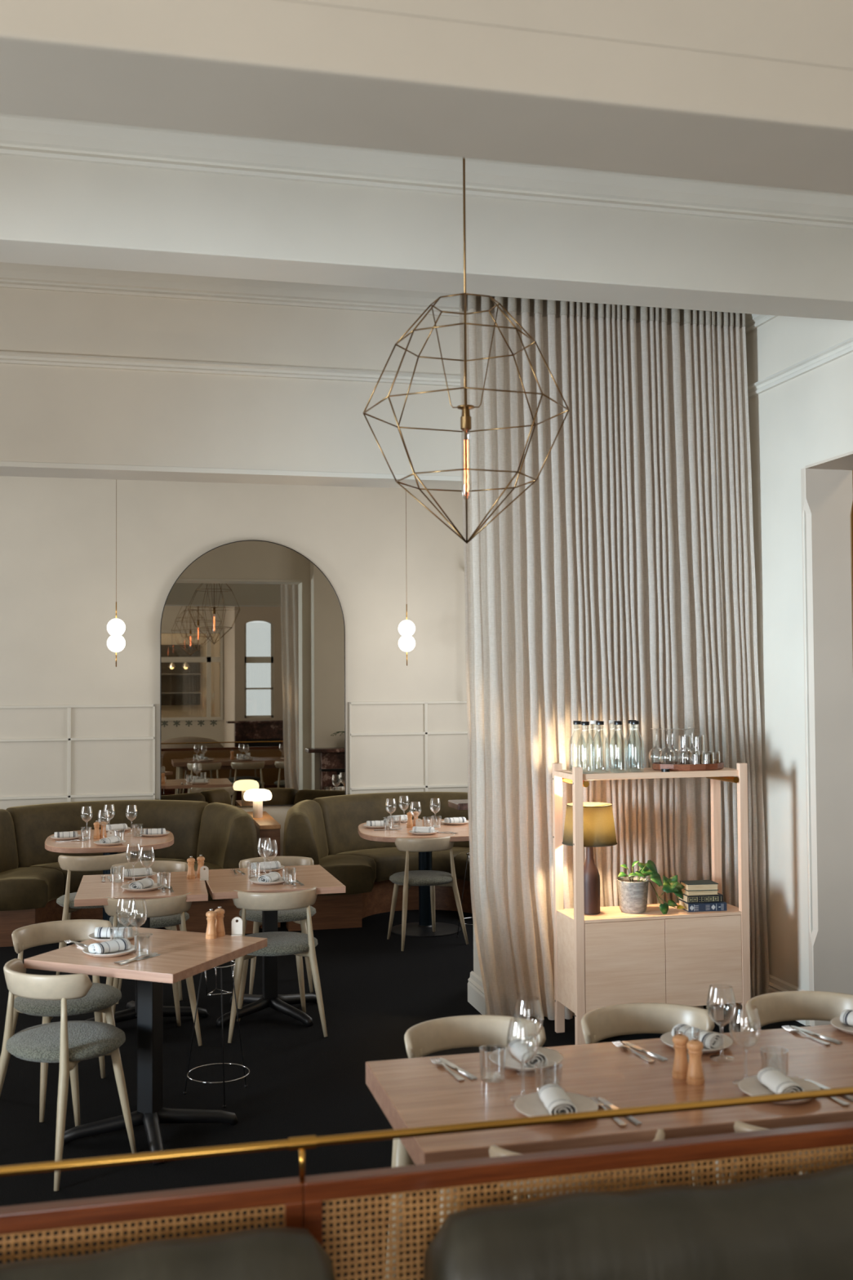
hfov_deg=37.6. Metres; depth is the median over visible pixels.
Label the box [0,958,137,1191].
dining chair
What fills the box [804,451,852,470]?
trim
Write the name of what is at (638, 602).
curtain
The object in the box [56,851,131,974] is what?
dining chair
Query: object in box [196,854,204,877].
pepper mill
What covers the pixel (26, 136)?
trim
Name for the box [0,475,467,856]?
wall
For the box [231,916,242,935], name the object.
table card
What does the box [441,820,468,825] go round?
plate
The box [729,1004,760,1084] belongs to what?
wine glass
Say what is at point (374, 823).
rolled napkin
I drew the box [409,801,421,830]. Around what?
wine glass
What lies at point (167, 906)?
dining chair
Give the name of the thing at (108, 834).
table card
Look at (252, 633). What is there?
arched mirror
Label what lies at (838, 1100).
fork
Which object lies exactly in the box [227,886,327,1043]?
dining chair
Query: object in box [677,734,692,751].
tumbler
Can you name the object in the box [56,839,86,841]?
fork
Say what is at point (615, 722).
water bottle
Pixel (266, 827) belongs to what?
ledge
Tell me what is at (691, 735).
tumbler
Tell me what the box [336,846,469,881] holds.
seat cushion
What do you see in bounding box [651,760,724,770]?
serving tray
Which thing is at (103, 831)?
pepper mill
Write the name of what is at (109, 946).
rolled napkin
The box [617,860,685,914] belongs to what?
pothos
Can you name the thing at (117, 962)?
fork
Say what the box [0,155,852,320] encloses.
beam
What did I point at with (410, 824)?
pepper mill
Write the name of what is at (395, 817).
rolled napkin
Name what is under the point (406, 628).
globe pendant
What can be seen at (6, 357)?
trim
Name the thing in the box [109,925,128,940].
tumbler
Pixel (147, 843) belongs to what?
table
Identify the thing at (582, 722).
water bottle
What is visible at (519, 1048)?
rolled napkin
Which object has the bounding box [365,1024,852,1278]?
table
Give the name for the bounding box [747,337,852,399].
trim
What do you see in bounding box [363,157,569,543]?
cage pendant
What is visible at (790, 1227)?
cushion
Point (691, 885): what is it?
book
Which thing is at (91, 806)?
wine glass
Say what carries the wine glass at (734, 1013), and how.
on the table at (418, 1091)
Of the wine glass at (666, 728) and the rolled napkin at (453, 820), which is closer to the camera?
the wine glass at (666, 728)
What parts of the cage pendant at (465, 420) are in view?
rod, bulb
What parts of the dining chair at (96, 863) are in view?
leg, leg, rail, seat, backrest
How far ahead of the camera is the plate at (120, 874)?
6.83 m
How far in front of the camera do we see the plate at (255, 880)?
6.63 m
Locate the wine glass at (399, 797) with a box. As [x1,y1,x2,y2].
[398,797,409,822]
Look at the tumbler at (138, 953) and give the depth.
4.92 m
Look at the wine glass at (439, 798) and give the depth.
9.22 m
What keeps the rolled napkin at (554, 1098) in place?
on the plate at (530, 1104)
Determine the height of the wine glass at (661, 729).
0.202 m
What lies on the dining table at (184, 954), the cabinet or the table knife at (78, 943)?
the table knife at (78, 943)
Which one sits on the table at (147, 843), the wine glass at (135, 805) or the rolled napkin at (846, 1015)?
the wine glass at (135, 805)
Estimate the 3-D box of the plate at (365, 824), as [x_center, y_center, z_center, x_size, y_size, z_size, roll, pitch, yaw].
[-0.359,1.361,9.156,0.208,0.020,0.208,0,-2,-14]
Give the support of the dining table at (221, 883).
on the floor
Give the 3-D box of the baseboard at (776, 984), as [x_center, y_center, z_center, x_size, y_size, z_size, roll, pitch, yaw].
[1.921,1.938,6.835,0.028,0.170,0.610,0,-2,-14]
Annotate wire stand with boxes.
[183,960,249,1107]
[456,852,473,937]
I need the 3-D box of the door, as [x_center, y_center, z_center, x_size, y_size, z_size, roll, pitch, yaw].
[2.136,0.553,6.598,0.283,2.920,0.040,0,-2,-14]
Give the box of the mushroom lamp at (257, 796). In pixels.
[243,788,271,817]
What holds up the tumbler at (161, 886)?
on the dining table at (91, 891)
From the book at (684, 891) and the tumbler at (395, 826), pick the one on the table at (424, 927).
the tumbler at (395, 826)
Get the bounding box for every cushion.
[0,808,18,872]
[0,866,64,911]
[0,1226,335,1279]
[5,800,208,867]
[29,857,186,894]
[182,860,226,902]
[196,802,257,868]
[283,800,328,864]
[312,791,469,855]
[317,854,376,895]
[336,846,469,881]
[424,1163,852,1279]
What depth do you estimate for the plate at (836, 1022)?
3.84 m
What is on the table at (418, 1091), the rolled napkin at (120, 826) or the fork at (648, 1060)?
the fork at (648, 1060)
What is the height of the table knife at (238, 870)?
0.005 m
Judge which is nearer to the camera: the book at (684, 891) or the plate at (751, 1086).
the plate at (751, 1086)
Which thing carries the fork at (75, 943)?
on the dining table at (184, 954)
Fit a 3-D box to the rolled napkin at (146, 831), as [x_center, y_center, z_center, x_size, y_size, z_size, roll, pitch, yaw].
[-1.903,1.341,8.757,0.154,0.044,0.069,0,-2,-11]
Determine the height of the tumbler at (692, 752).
0.082 m
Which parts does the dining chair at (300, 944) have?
leg, leg, rail, backrest, seat, leg, rail, leg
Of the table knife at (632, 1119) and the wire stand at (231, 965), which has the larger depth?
the wire stand at (231, 965)
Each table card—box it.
[106,830,113,837]
[200,866,208,879]
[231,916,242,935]
[415,818,422,826]
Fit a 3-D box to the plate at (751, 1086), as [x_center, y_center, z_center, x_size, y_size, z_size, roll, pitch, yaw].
[0.913,1.167,3.237,0.208,0.020,0.208,0,-2,-14]
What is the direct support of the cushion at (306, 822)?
on the booth at (324, 829)
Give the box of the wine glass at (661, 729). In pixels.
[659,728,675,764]
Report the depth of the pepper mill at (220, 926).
5.30 m
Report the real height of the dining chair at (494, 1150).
0.743 m
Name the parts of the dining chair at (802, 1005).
leg, backrest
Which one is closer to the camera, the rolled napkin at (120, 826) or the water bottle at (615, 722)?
the water bottle at (615, 722)
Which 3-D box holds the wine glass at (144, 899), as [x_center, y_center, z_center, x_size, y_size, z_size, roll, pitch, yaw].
[-1.161,1.144,5.024,0.081,0.202,0.081,0,-2,-14]
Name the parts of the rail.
cane panel, rail post, frame, brass rail, cane panel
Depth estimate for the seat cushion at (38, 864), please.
9.21 m
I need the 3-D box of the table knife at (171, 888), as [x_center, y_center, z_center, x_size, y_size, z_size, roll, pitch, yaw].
[-1.326,1.290,6.494,0.021,0.005,0.213,0,-2,-16]
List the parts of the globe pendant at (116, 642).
globe, globe, cord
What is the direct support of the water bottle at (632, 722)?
on the cabinet
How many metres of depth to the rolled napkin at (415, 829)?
8.73 m
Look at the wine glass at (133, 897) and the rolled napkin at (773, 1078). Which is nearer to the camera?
the rolled napkin at (773, 1078)
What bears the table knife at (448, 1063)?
on the table at (418, 1091)
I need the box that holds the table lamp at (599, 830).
[562,801,617,914]
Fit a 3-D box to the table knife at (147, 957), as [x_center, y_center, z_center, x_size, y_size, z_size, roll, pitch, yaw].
[-1.112,1.237,4.859,0.021,0.005,0.213,-2,-2,34]
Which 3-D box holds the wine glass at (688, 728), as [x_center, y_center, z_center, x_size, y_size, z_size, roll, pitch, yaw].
[1.388,0.560,6.529,0.081,0.202,0.081,0,-2,-14]
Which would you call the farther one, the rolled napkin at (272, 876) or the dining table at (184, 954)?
the rolled napkin at (272, 876)
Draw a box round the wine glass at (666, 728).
[664,728,680,764]
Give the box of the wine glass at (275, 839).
[262,839,277,860]
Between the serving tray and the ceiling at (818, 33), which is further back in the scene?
the serving tray
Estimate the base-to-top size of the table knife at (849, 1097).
0.005 m
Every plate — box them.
[50,834,80,839]
[82,944,134,956]
[88,929,139,942]
[93,840,125,845]
[106,826,130,831]
[117,871,156,879]
[120,882,161,891]
[139,831,169,836]
[248,865,284,871]
[248,876,288,884]
[363,823,391,828]
[384,818,407,822]
[408,829,438,835]
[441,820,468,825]
[488,1045,563,1071]
[514,1092,598,1116]
[660,1030,733,1053]
[737,1075,820,1103]
[830,1016,852,1034]
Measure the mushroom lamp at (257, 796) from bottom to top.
0.222 m
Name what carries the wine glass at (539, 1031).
on the table at (418, 1091)
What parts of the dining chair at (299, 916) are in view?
leg, leg, backrest, seat, leg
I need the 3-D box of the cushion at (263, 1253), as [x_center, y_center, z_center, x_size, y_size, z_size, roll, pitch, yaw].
[-0.934,1.279,2.081,1.572,0.426,0.195,0,-2,-14]
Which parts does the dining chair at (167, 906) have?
leg, leg, backrest, leg, leg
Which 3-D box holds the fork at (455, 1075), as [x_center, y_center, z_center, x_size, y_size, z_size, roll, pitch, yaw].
[0.058,1.183,3.455,0.025,0.009,0.200,0,-2,-22]
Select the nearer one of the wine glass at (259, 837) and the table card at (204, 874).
the table card at (204, 874)
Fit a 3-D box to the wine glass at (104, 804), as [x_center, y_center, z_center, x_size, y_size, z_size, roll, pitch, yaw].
[-2.265,1.274,8.931,0.081,0.202,0.081,0,-2,-14]
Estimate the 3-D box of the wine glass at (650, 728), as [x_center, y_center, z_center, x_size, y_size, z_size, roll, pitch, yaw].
[1.195,0.561,6.498,0.081,0.202,0.081,0,-2,-14]
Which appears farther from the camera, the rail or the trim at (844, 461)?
the trim at (844, 461)
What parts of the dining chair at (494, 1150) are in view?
leg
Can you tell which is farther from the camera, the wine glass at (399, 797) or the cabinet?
the wine glass at (399, 797)
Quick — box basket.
[204,964,235,995]
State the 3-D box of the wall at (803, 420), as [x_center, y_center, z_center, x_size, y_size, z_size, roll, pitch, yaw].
[2.811,-0.153,3.831,0.275,4.150,14.500,0,-2,-14]
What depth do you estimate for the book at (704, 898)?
6.40 m
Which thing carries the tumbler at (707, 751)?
on the serving tray
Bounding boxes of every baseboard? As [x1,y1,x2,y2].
[467,970,487,1014]
[768,973,809,1025]
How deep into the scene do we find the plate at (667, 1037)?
3.67 m
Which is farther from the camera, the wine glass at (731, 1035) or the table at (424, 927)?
the table at (424, 927)
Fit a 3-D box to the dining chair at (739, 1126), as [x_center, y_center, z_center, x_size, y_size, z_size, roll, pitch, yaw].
[0.943,1.544,3.156,0.504,0.743,0.443,0,-2,-14]
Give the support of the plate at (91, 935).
on the dining table at (184, 954)
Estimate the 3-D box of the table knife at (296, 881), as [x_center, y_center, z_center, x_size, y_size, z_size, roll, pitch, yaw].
[-0.680,1.291,6.672,0.021,0.005,0.213,0,-2,-18]
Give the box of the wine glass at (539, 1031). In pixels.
[513,996,542,1075]
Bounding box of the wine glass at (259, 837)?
[257,837,271,874]
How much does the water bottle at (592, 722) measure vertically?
0.258 m
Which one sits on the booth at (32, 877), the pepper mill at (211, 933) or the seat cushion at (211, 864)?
the seat cushion at (211, 864)
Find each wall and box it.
[0,287,481,977]
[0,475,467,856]
[745,315,852,991]
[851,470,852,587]
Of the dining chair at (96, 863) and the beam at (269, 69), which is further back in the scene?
the dining chair at (96, 863)
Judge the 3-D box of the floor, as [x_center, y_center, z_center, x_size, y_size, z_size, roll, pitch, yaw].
[0.384,1.971,3.272,10.700,0.100,14.700,0,-2,-14]
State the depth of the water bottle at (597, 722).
6.31 m
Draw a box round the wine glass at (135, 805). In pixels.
[125,804,137,834]
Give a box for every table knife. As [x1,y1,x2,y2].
[69,940,88,946]
[118,953,160,964]
[168,885,173,892]
[236,869,245,875]
[293,879,304,885]
[439,1057,477,1079]
[597,1097,642,1124]
[622,1040,667,1061]
[790,1025,843,1044]
[804,1079,852,1101]
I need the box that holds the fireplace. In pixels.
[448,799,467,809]
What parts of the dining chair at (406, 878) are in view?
leg, leg, seat, backrest, leg, rail, leg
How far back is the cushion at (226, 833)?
9.22 m
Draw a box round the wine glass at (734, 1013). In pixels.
[706,984,736,1060]
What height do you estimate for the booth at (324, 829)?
0.885 m
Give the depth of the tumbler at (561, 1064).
3.22 m
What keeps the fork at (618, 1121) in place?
on the table at (418, 1091)
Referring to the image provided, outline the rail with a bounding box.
[0,1086,852,1279]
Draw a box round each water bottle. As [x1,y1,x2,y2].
[568,720,586,772]
[576,721,594,773]
[585,720,603,771]
[591,720,608,773]
[604,720,622,770]
[609,720,627,773]
[623,720,640,770]
[626,720,644,772]
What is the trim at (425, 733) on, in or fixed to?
attached to the wall at (58, 535)
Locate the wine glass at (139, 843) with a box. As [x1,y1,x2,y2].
[125,843,141,881]
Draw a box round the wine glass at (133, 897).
[115,897,136,928]
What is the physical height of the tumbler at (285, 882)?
0.082 m
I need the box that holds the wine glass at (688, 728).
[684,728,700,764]
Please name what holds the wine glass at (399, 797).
on the table at (424, 927)
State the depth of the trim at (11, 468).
6.60 m
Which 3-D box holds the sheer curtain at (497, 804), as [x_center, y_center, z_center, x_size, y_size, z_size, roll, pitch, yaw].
[0.385,0.127,6.673,0.435,3.770,0.120,0,-2,-14]
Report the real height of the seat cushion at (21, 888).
0.218 m
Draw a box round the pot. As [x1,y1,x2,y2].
[617,877,648,913]
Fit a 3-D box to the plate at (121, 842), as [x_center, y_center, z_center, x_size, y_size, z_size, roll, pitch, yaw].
[-2.101,1.346,8.300,0.208,0.020,0.208,0,-2,-14]
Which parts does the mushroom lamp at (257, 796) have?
lamp shade, stem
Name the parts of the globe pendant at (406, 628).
cord, globe, globe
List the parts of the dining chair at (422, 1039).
backrest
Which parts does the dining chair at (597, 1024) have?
backrest, leg, leg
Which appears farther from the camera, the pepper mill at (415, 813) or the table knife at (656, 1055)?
the pepper mill at (415, 813)
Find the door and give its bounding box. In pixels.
[800,467,852,1026]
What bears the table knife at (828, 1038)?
on the table at (418, 1091)
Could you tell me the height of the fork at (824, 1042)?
0.009 m
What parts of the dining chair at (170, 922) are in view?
leg, backrest, seat, leg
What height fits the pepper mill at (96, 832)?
0.122 m
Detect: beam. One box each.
[0,0,852,195]
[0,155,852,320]
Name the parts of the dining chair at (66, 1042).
leg, backrest, leg, seat, leg, rail, leg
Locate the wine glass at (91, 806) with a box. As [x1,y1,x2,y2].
[80,805,92,835]
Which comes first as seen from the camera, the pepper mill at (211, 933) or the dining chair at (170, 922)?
the pepper mill at (211, 933)
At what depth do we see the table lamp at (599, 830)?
6.31 m
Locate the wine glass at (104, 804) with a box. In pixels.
[103,804,115,832]
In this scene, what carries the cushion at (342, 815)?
on the booth at (324, 829)
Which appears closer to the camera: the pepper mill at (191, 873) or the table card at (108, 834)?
the pepper mill at (191, 873)
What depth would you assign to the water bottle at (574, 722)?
6.38 m
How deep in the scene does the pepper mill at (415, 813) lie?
9.17 m
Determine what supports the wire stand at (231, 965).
on the floor
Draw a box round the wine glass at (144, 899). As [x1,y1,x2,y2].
[126,898,147,950]
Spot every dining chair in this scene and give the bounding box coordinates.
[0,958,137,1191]
[11,919,121,1121]
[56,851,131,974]
[102,892,202,1045]
[109,860,189,1004]
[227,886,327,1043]
[233,856,315,994]
[386,834,468,951]
[404,1014,546,1197]
[488,1128,665,1203]
[581,1002,724,1185]
[728,990,852,1182]
[733,1120,852,1177]
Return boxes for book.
[678,893,723,903]
[678,898,726,911]
[680,880,718,891]
[681,888,718,895]
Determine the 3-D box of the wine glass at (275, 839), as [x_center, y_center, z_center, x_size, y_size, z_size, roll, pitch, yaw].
[-0.859,1.201,6.877,0.081,0.202,0.081,0,-2,-14]
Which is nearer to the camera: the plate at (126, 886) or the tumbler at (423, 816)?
the plate at (126, 886)
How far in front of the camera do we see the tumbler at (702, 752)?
6.45 m
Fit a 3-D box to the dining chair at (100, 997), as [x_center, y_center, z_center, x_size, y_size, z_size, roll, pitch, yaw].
[-1.563,1.633,5.449,0.504,0.743,0.443,1,-2,-36]
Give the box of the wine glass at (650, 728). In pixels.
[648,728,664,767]
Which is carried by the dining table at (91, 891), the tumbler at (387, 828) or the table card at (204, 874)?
the table card at (204, 874)
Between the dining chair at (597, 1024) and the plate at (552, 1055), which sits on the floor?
the dining chair at (597, 1024)
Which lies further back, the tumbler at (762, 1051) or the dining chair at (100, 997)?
the dining chair at (100, 997)
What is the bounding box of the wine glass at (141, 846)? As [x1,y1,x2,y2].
[139,846,155,868]
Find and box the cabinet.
[552,759,751,1044]
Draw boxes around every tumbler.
[80,826,91,839]
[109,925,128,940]
[111,865,124,883]
[132,823,142,836]
[133,933,152,957]
[156,871,170,888]
[247,861,260,878]
[282,867,296,884]
[382,817,393,829]
[391,815,400,827]
[422,816,432,826]
[479,1044,506,1082]
[534,1060,562,1092]
[674,1026,699,1062]
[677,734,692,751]
[689,751,703,764]
[691,734,705,751]
[691,750,705,764]
[700,751,714,764]
[706,751,720,764]
[760,1045,788,1075]
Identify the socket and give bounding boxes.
[457,404,474,431]
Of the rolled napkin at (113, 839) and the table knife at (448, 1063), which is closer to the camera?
the table knife at (448, 1063)
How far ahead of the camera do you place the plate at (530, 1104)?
3.14 m
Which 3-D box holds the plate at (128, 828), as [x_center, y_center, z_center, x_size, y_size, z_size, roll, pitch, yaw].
[-2.247,1.370,9.046,0.208,0.020,0.208,0,-2,-14]
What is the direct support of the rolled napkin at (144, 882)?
on the plate at (126, 886)
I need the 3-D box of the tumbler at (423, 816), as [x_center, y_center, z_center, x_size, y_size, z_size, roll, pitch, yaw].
[0.009,1.325,9.082,0.072,0.082,0.072,0,-2,-14]
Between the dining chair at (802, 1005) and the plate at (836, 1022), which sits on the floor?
the dining chair at (802, 1005)
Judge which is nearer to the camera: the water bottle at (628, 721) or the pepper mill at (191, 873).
the water bottle at (628, 721)
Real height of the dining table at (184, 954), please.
0.747 m
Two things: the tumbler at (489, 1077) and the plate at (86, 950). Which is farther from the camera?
the plate at (86, 950)
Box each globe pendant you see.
[106,479,125,666]
[398,488,415,665]
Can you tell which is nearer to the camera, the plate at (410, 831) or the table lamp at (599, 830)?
the table lamp at (599, 830)
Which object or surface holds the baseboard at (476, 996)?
attached to the wall at (48, 414)
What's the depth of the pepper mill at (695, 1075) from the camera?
3.32 m
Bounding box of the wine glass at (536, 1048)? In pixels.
[506,1017,537,1101]
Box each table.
[23,926,266,1164]
[44,828,173,944]
[74,871,208,1022]
[204,864,346,1026]
[358,818,469,937]
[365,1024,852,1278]
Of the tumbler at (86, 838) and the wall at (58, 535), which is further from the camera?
the wall at (58, 535)
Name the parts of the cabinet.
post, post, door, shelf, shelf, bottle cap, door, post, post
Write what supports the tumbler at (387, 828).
on the table at (424, 927)
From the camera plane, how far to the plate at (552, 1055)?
3.52 m
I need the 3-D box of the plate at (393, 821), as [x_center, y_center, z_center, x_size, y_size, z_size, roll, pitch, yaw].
[-0.219,1.371,9.509,0.208,0.020,0.208,0,-2,-14]
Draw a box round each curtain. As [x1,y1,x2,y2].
[459,294,769,1020]
[459,308,541,1019]
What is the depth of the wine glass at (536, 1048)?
3.21 m
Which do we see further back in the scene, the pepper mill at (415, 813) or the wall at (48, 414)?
the pepper mill at (415, 813)
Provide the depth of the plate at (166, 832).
8.68 m
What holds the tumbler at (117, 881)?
on the dining table at (91, 891)
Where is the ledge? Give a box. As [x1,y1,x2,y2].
[246,811,280,928]
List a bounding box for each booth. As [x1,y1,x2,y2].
[0,800,257,946]
[283,791,472,931]
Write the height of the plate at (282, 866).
0.020 m
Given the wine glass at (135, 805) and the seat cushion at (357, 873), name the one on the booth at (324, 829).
the seat cushion at (357, 873)
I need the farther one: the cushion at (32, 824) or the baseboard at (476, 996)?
the cushion at (32, 824)
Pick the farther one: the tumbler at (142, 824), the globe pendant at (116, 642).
the globe pendant at (116, 642)
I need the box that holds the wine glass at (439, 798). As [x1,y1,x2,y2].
[430,798,440,826]
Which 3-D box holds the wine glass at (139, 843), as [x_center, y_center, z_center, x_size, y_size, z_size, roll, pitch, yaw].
[-1.582,1.202,6.753,0.081,0.202,0.081,0,-2,-14]
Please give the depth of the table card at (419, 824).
9.04 m
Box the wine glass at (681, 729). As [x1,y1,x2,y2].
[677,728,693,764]
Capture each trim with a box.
[0,113,852,230]
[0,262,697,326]
[0,351,460,386]
[0,461,462,489]
[0,700,467,802]
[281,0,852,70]
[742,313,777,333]
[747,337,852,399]
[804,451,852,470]
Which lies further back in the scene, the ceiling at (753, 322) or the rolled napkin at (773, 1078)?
the ceiling at (753, 322)
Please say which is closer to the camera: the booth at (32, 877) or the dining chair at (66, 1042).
the dining chair at (66, 1042)
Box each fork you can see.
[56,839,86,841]
[64,939,86,948]
[113,951,158,963]
[430,1057,464,1080]
[589,1096,626,1126]
[612,1040,654,1062]
[782,1025,831,1044]
[828,1097,849,1105]
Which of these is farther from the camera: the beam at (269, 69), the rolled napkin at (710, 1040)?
the rolled napkin at (710, 1040)
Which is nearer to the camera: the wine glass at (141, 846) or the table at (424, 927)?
the wine glass at (141, 846)
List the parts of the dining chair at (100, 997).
leg, leg, backrest, seat, leg, leg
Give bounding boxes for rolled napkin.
[53,831,77,837]
[88,938,131,954]
[94,926,133,937]
[99,835,119,843]
[105,823,127,830]
[122,867,152,876]
[128,877,154,888]
[143,827,165,834]
[251,861,280,869]
[257,871,280,882]
[366,820,388,826]
[386,814,407,820]
[412,826,434,832]
[444,817,466,822]
[508,1039,547,1067]
[538,1083,577,1114]
[671,1023,724,1048]
[757,1066,804,1093]
[840,1008,852,1026]
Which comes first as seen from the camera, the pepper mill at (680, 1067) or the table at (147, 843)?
the pepper mill at (680, 1067)
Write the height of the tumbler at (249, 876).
0.082 m
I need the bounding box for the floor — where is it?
[0,909,813,1279]
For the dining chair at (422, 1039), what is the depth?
3.97 m
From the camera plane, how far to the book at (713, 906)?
6.38 m
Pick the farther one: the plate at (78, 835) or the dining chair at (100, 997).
the plate at (78, 835)
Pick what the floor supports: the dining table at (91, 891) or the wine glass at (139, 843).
the dining table at (91, 891)
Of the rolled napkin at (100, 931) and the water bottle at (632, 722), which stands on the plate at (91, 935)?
the rolled napkin at (100, 931)
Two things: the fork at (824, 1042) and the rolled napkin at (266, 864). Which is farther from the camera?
the rolled napkin at (266, 864)
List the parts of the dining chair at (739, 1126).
leg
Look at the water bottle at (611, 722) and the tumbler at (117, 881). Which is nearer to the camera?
the water bottle at (611, 722)
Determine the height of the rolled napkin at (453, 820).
0.044 m
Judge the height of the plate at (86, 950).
0.020 m
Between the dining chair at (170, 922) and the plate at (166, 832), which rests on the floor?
the dining chair at (170, 922)
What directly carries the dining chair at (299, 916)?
on the floor
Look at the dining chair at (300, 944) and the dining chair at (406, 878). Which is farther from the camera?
the dining chair at (406, 878)
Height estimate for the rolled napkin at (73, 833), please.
0.044 m
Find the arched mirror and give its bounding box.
[160,540,346,806]
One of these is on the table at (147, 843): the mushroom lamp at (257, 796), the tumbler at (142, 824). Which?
the tumbler at (142, 824)
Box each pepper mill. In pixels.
[93,820,100,839]
[100,820,106,838]
[186,856,195,879]
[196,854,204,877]
[205,908,217,938]
[214,906,225,936]
[406,810,413,827]
[413,809,418,826]
[672,1031,688,1079]
[686,1035,704,1085]
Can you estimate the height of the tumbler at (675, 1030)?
0.082 m

